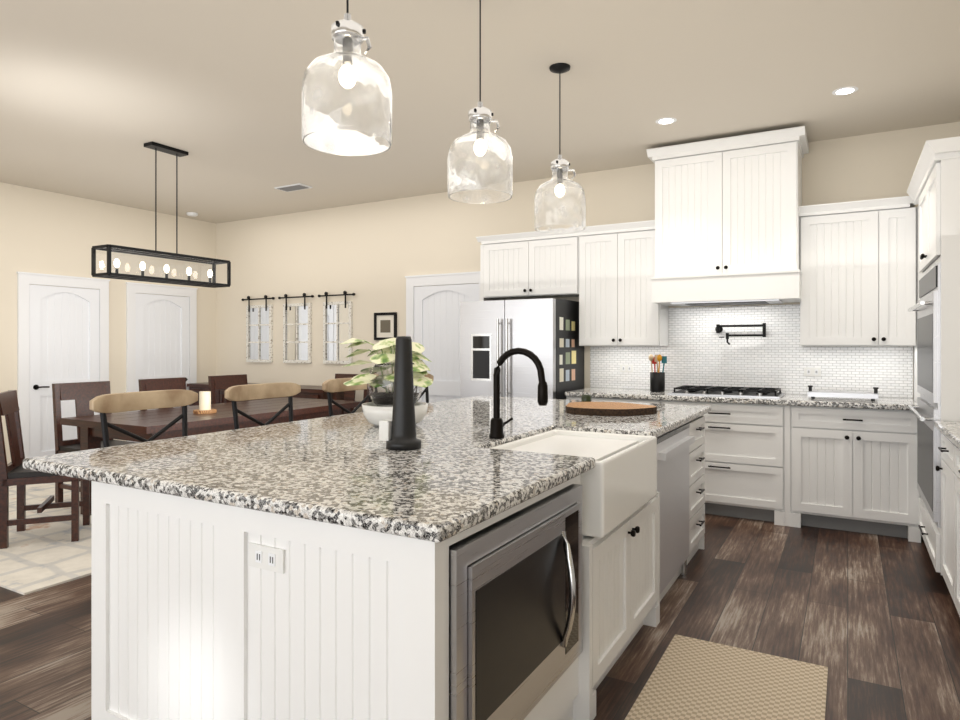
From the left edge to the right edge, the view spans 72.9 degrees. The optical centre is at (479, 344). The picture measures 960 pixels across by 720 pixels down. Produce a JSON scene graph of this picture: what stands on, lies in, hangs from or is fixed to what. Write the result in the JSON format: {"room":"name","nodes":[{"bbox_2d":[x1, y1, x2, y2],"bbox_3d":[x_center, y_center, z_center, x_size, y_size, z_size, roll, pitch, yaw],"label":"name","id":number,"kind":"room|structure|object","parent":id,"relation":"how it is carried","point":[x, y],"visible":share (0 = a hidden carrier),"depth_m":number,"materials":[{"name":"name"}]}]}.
{"room":"kitchen","nodes":[
{"label":"kitchen","id":0,"kind":"room"},
{"bbox_2d":[0,182,215,463],"bbox_3d":[-5.882,-0.155,4.793,0.200,2.950,9.550,0,0,29],"label":"wall","id":1,"kind":"structure","parent":0,"point":[45,232],"depth_m":7.21,"materials":[{"name":"beige paint"}]},
{"bbox_2d":[16,272,109,458],"bbox_3d":[-4.480,0.286,7.033,0.032,2.068,0.950,0,0,29],"label":"door frame","id":2,"kind":"structure","parent":1,"relation":"attached to","point":[25,280],"depth_m":6.70,"materials":[{"name":"white wood"}]},
{"bbox_2d":[29,284,98,457],"bbox_3d":[-4.464,0.343,7.024,0.068,1.938,0.722,0,0,29],"label":"door","id":3,"kind":"structure","parent":1,"relation":"in","point":[63,334],"depth_m":6.96,"materials":[{"name":"white wood"}]},
{"bbox_2d":[125,282,197,441],"bbox_3d":[-3.913,0.291,8.034,0.032,2.058,0.950,0,0,29],"label":"door frame","id":4,"kind":"structure","parent":1,"relation":"attached to","point":[132,289],"depth_m":7.81,"materials":[{"name":"white wood"}]},
{"bbox_2d":[136,293,188,442],"bbox_3d":[-3.898,0.348,8.025,0.068,1.928,0.722,0,0,29],"label":"door","id":5,"kind":"structure","parent":1,"relation":"in","point":[162,336],"depth_m":8.03,"materials":[{"name":"white wood"}]},
{"bbox_2d":[0,514,959,719],"bbox_3d":[-2.102,1.380,2.712,9.030,0.120,9.650,0,0,29],"label":"floor","id":6,"kind":"structure","parent":0,"point":[871,622],"depth_m":3.06,"materials":[{"name":"brown wood"}]},
{"bbox_2d":[0,482,90,594],"bbox_3d":[-2.773,1.314,5.791,2.970,0.012,3.750,0,0,29],"label":"area rug","id":7,"kind":"object","parent":6,"relation":"on","point":[37,557],"visible":0.18,"depth_m":4.14,"materials":[{"name":"beige carpet"}]},
{"bbox_2d":[0,390,89,548],"bbox_3d":[-2.992,0.812,4.450,0.490,0.990,0.460,0,0,-22],"label":"dining chair","id":8,"kind":"object","parent":7,"relation":"on","point":[13,472],"visible":0.88,"depth_m":4.32,"materials":[{"name":"brown wood"}]},
{"bbox_2d":[52,381,136,502],"bbox_3d":[-3.197,0.812,5.428,0.490,0.990,0.460,0,0,29],"label":"dining chair","id":9,"kind":"object","parent":7,"relation":"on","point":[82,394],"visible":0.25,"depth_m":5.41,"materials":[{"name":"brown wood"}]},
{"bbox_2d":[138,377,185,410],"bbox_3d":[-2.827,0.812,6.081,0.490,0.990,0.460,0,0,29],"label":"dining chair","id":10,"kind":"object","parent":7,"relation":"on","point":[178,383],"visible":0.1,"depth_m":6.16,"materials":[{"name":"brown wood"}]},
{"bbox_2d":[60,397,361,514],"bbox_3d":[-2.183,0.933,5.716,1.070,0.748,2.300,0,0,29],"label":"dining table","id":11,"kind":"object","parent":7,"relation":"on","point":[146,424],"visible":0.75,"depth_m":5.09,"materials":[{"name":"brown wood"}]},
{"bbox_2d":[193,391,216,413],"bbox_3d":[-2.269,0.466,5.362,0.180,0.187,0.177,0,0,29],"label":"centerpiece","id":12,"kind":"object","parent":11,"relation":"on","point":[204,402],"visible":1,"depth_m":5.32,"materials":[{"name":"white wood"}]},
{"bbox_2d":[208,374,248,403],"bbox_3d":[-2.458,0.812,6.733,0.490,0.990,0.460,0,0,29],"label":"dining chair","id":13,"kind":"object","parent":7,"relation":"on","point":[224,382],"visible":0.15,"depth_m":6.76,"materials":[{"name":"brown wood"}]},
{"bbox_2d":[333,374,367,411],"bbox_3d":[-1.506,0.812,6.913,0.460,0.990,0.490,0,0,29],"label":"dining chair","id":14,"kind":"object","parent":7,"relation":"on","point":[349,395],"visible":0.04,"depth_m":7.07,"materials":[{"name":"brown wood"}]},
{"bbox_2d":[89,389,197,446],"bbox_3d":[-1.462,0.776,3.102,0.504,1.091,0.550,0,0,29],"label":"counter stool","id":15,"kind":"object","parent":6,"relation":"on","point":[103,405],"visible":0.4,"depth_m":3.18,"materials":[{"name":"brown wood"}]},
{"bbox_2d":[225,382,300,428],"bbox_3d":[-1.098,0.776,3.746,0.504,1.091,0.550,0,0,29],"label":"counter stool","id":16,"kind":"object","parent":6,"relation":"on","point":[234,394],"visible":0.27,"depth_m":3.84,"materials":[{"name":"brown wood"}]},
{"bbox_2d":[187,382,343,405],"bbox_3d":[-2.614,0.905,7.900,2.310,0.830,0.514,0,0,29],"label":"buffet","id":17,"kind":"object","parent":6,"relation":"on","point":[312,392],"depth_m":7.67,"materials":[{"name":"brown wood"}]},
{"bbox_2d":[322,378,371,415],"bbox_3d":[-0.718,0.776,4.416,0.504,1.091,0.550,0,0,29],"label":"counter stool","id":18,"kind":"object","parent":6,"relation":"on","point":[329,386],"visible":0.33,"depth_m":4.42,"materials":[{"name":"brown wood"}]},
{"bbox_2d":[91,412,707,719],"bbox_3d":[0.121,0.880,3.171,1.448,0.880,3.160,0,0,29],"label":"kitchen island","id":19,"kind":"object","parent":6,"relation":"on","point":[495,556],"depth_m":1.87,"materials":[{"name":"white painted wood"},{"name":"granite"},{"name":"stainless steel"}]},
{"bbox_2d":[23,396,710,547],"bbox_3d":[-0.046,0.425,3.289,1.760,0.050,3.280,0,0,29],"label":"island countertop","id":20,"kind":"structure","parent":19,"relation":"on","point":[333,471],"depth_m":2.14,"materials":[{"name":"grey stone"}]},
{"bbox_2d":[340,338,432,425],"bbox_3d":[-0.419,0.182,3.210,0.492,0.434,0.530,0,0,29],"label":"plant","id":21,"kind":"object","parent":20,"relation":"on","point":[378,378],"visible":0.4,"depth_m":3.14,"materials":[{"name":"green plant"}]},
{"bbox_2d":[379,336,420,450],"bbox_3d":[-0.303,0.182,2.527,0.153,0.433,0.136,0,0,29],"label":"towel holder","id":22,"kind":"object","parent":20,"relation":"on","point":[397,432],"visible":1,"depth_m":2.49,"materials":[{"name":"black plastic"}]},
{"bbox_2d":[483,348,550,439],"bbox_3d":[0.178,0.206,2.778,0.272,0.388,0.138,0,0,29],"label":"faucet","id":23,"kind":"object","parent":20,"relation":"on","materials":[{"name":"black metal"}]},
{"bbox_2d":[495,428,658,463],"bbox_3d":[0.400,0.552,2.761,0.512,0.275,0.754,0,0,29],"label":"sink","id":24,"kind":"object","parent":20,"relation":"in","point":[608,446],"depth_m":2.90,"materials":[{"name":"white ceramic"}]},
{"bbox_2d":[581,395,590,401],"bbox_3d":[0.711,0.366,4.343,0.066,0.065,0.066,0,0,29],"label":"candle jar","id":25,"kind":"object","parent":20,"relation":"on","point":[585,398],"visible":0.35,"depth_m":4.32,"materials":[{"name":"green glass"}]},
{"bbox_2d":[566,402,656,415],"bbox_3d":[0.767,0.380,3.874,0.542,0.039,0.475,0,0,29],"label":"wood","id":26,"kind":"object","parent":20,"relation":"on","point":[605,408],"visible":1,"depth_m":3.73,"materials":[{"name":"brown wood"}]},
{"bbox_2d":[418,374,433,402],"bbox_3d":[-0.359,0.776,5.052,0.504,1.091,0.550,0,0,29],"label":"counter stool","id":27,"kind":"object","parent":6,"relation":"on","point":[426,391],"visible":0.02,"depth_m":5.32,"materials":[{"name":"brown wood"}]},
{"bbox_2d":[460,298,583,398],"bbox_3d":[0.388,0.460,6.014,0.922,1.720,0.803,0,0,29],"label":"fridge","id":28,"kind":"object","parent":6,"relation":"on","point":[546,331],"visible":0.5,"depth_m":5.71,"materials":[{"name":"grey metal"}]},
{"bbox_2d":[625,634,827,719],"bbox_3d":[0.794,1.315,2.165,0.610,0.008,1.450,0,0,29],"label":"floor mat","id":29,"kind":"object","parent":6,"relation":"on","point":[693,679],"visible":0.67,"depth_m":2.50,"materials":[{"name":"fabric"}]},
{"bbox_2d":[565,304,920,542],"bbox_3d":[1.984,0.496,5.217,2.535,1.648,0.662,0,0,29],"label":"base cabinet","id":30,"kind":"object","parent":6,"relation":"on","point":[779,450],"visible":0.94,"depth_m":4.91,"materials":[{"name":"white wood"}]},
{"bbox_2d":[648,354,666,391],"bbox_3d":[1.520,0.240,5.571,0.165,0.319,0.138,0,0,29],"label":"utensil crock","id":31,"kind":"object","parent":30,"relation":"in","point":[657,381],"visible":1,"depth_m":5.53,"materials":[{"name":"black ceramic"}]},
{"bbox_2d":[667,385,785,398],"bbox_3d":[1.988,0.373,5.240,0.820,0.051,0.480,0,0,29],"label":"cooktop","id":32,"kind":"object","parent":30,"relation":"in","point":[685,390],"depth_m":5.13,"materials":[{"name":"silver metal"}]},
{"bbox_2d":[808,385,878,400],"bbox_3d":[2.698,0.353,4.839,0.460,0.091,0.240,0,0,29],"label":"tray","id":33,"kind":"object","parent":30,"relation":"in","point":[873,396],"visible":1,"depth_m":4.76,"materials":[{"name":"white ceramic"}]},
{"bbox_2d":[908,192,914,413],"bbox_3d":[3.345,0.155,4.443,0.647,2.330,0.667,0,0,29],"label":"tall cabinet","id":34,"kind":"object","parent":6,"relation":"on","point":[912,408],"depth_m":4.45,"materials":[{"name":"white wood"}]},
{"bbox_2d":[915,148,959,574],"bbox_3d":[2.939,0.155,3.726,0.647,2.330,0.980,0,0,29],"label":"tall cabinet","id":35,"kind":"object","parent":6,"relation":"on","point":[933,190],"depth_m":3.48,"materials":[{"name":"white wood"}]},
{"bbox_2d":[938,433,949,591],"bbox_3d":[2.568,0.880,3.040,0.617,0.880,0.569,0,0,29],"label":"base cabinet","id":36,"kind":"object","parent":6,"relation":"on","point":[949,448],"depth_m":3.34,"materials":[{"name":"white wood"}]},
{"bbox_2d":[950,445,959,615],"bbox_3d":[2.240,0.880,2.461,0.617,0.880,1.037,0,0,29],"label":"base cabinet","id":37,"kind":"object","parent":6,"relation":"on","point":[954,455],"depth_m":2.98,"materials":[{"name":"white wood"}]},
{"bbox_2d":[934,421,959,452],"bbox_3d":[1.810,0.419,1.731,0.647,0.039,3.595,0,0,29],"label":"countertop","id":38,"kind":"structure","parent":37,"relation":"on","point":[950,430],"depth_m":3.09,"materials":[{"name":"grey stone"}]},
{"bbox_2d":[0,0,959,223],"bbox_3d":[-2.102,-1.690,2.712,9.030,0.120,9.650,0,0,29],"label":"ceiling","id":39,"kind":"structure","parent":0,"point":[95,95],"depth_m":4.07,"materials":[{"name":"beige paint"}]},
{"bbox_2d":[91,141,230,287],"bbox_3d":[-2.591,-1.074,5.372,0.222,1.110,1.102,0,0,29],"label":"chandelier","id":40,"kind":"object","parent":39,"relation":"hanging from","point":[110,261],"visible":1,"depth_m":5.27,"materials":[{"name":"black metal"}]},
{"bbox_2d":[186,212,197,216],"bbox_3d":[-3.556,-1.612,8.032,0.130,0.034,0.130,0,0,29],"label":"smoke detector","id":41,"kind":"object","parent":39,"relation":"attached to","point":[192,214],"visible":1,"depth_m":7.99,"materials":[{"name":"white plastic"}]},
{"bbox_2d":[274,183,312,191],"bbox_3d":[-1.926,-1.621,6.708,0.360,0.015,0.180,0,0,29],"label":"ceiling vent","id":42,"kind":"object","parent":39,"relation":"in","point":[293,187],"visible":1,"depth_m":6.68,"materials":[{"name":"white metal"}]},
{"bbox_2d":[302,0,391,155],"bbox_3d":[-0.447,-1.155,2.195,0.300,0.950,0.300,0,0,29],"label":"pendant light","id":43,"kind":"object","parent":39,"relation":"hanging from","point":[346,99],"visible":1,"depth_m":2.09,"materials":[{"name":"clear glass"}]},
{"bbox_2d":[448,0,512,203],"bbox_3d":[0.001,-1.155,2.987,0.300,0.950,0.300,0,0,29],"label":"pendant light","id":44,"kind":"object","parent":39,"relation":"hanging from","point":[480,163],"visible":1,"depth_m":2.88,"materials":[{"name":"clear glass"}]},
{"bbox_2d":[534,63,585,232],"bbox_3d":[0.469,-1.155,3.814,0.300,0.950,0.300,0,0,29],"label":"pendant light","id":45,"kind":"object","parent":39,"relation":"hanging from","point":[560,202],"visible":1,"depth_m":3.71,"materials":[{"name":"clear glass"}]},
{"bbox_2d":[656,117,676,123],"bbox_3d":[1.353,-1.627,4.727,0.150,0.004,0.150,0,0,29],"label":"recessed light","id":46,"kind":"object","parent":39,"relation":"in","point":[668,120],"visible":1,"depth_m":4.71,"materials":[{"name":"white"}]},
{"bbox_2d":[832,86,858,94],"bbox_3d":[2.341,-1.627,4.168,0.150,0.004,0.150,0,0,29],"label":"recessed light","id":47,"kind":"object","parent":39,"relation":"in","point":[846,90],"visible":1,"depth_m":4.16,"materials":[{"name":"white"}]},
{"bbox_2d":[216,122,959,412],"bbox_3d":[0.262,-0.155,6.688,8.630,2.950,0.200,0,0,29],"label":"wall","id":48,"kind":"structure","parent":0,"point":[371,255],"depth_m":7.28,"materials":[{"name":"beige paint"}]},
{"bbox_2d":[241,295,274,361],"bbox_3d":[-2.823,-0.204,8.282,0.580,0.849,0.060,0,0,29],"label":"mirror","id":49,"kind":"object","parent":48,"relation":"attached to","point":[259,333],"visible":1,"depth_m":8.29,"materials":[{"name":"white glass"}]},
{"bbox_2d":[278,293,313,362],"bbox_3d":[-2.248,-0.204,7.957,0.580,0.849,0.060,0,0,29],"label":"mirror","id":50,"kind":"object","parent":48,"relation":"attached to","point":[297,332],"visible":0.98,"depth_m":7.96,"materials":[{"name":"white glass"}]},
{"bbox_2d":[318,291,354,363],"bbox_3d":[-1.683,-0.204,7.637,0.560,0.849,0.060,0,0,29],"label":"mirror","id":51,"kind":"object","parent":48,"relation":"attached to","point":[337,323],"visible":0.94,"depth_m":7.64,"materials":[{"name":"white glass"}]},
{"bbox_2d":[374,312,396,339],"bbox_3d":[-1.064,-0.210,7.309,0.310,0.310,0.022,0,0,29],"label":"picture frame","id":52,"kind":"object","parent":48,"relation":"attached to","point":[385,325],"visible":0.92,"depth_m":7.31,"materials":[{"name":"black wood"}]},
{"bbox_2d":[405,271,479,341],"bbox_3d":[-0.366,0.281,6.908,1.040,2.078,0.032,0,0,29],"label":"door frame","id":53,"kind":"structure","parent":48,"relation":"attached to","point":[412,282],"depth_m":7.02,"materials":[{"name":"white wood"}]},
{"bbox_2d":[414,283,478,402],"bbox_3d":[-0.375,0.338,6.892,0.812,1.948,0.068,0,0,29],"label":"pantry door","id":54,"kind":"structure","parent":48,"relation":"in","point":[437,322],"depth_m":6.94,"materials":[{"name":"white wood"}]},
{"bbox_2d":[480,231,579,300],"bbox_3d":[0.535,-0.732,6.227,0.978,0.545,0.328,0,0,29],"label":"upper cabinet","id":55,"kind":"object","parent":48,"relation":"attached to","point":[537,265],"depth_m":6.08,"materials":[{"name":"white wood"}]},
{"bbox_2d":[568,226,668,345],"bbox_3d":[1.249,-0.498,5.824,0.793,1.012,0.328,0,0,29],"label":"upper cabinet","id":56,"kind":"object","parent":48,"relation":"attached to","point":[614,310],"depth_m":5.67,"materials":[{"name":"white wood"}]},
{"bbox_2d":[648,134,803,305],"bbox_3d":[2.005,-0.942,5.269,1.080,1.194,0.548,0,0,29],"label":"upper cabinet","id":57,"kind":"object","parent":48,"relation":"attached to","point":[735,222],"depth_m":5.03,"materials":[{"name":"white wood"}]},
{"bbox_2d":[715,323,765,344],"bbox_3d":[2.159,-0.089,5.407,0.402,0.181,0.131,0,0,29],"label":"pot filler","id":58,"kind":"object","parent":48,"relation":"attached to","point":[718,328],"visible":1,"depth_m":5.39,"materials":[{"name":"black metal"}]},
{"bbox_2d":[590,304,912,398],"bbox_3d":[2.142,0.036,5.496,2.535,0.728,0.021,0,0,29],"label":"backsplash","id":59,"kind":"structure","parent":48,"relation":"attached to","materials":[{"name":"tile"}]},
{"bbox_2d":[800,202,891,345],"bbox_3d":[2.772,-0.498,4.962,0.573,1.012,0.328,0,0,29],"label":"upper cabinet","id":60,"kind":"object","parent":48,"relation":"attached to","point":[848,249],"depth_m":4.81,"materials":[{"name":"white wood"}]},
{"bbox_2d":[892,202,916,345],"bbox_3d":[3.043,-0.498,4.809,0.290,1.012,0.328,0,0,29],"label":"upper cabinet","id":61,"kind":"object","parent":48,"relation":"attached to","point":[904,214],"depth_m":4.64,"materials":[{"name":"white wood"}]}
]}

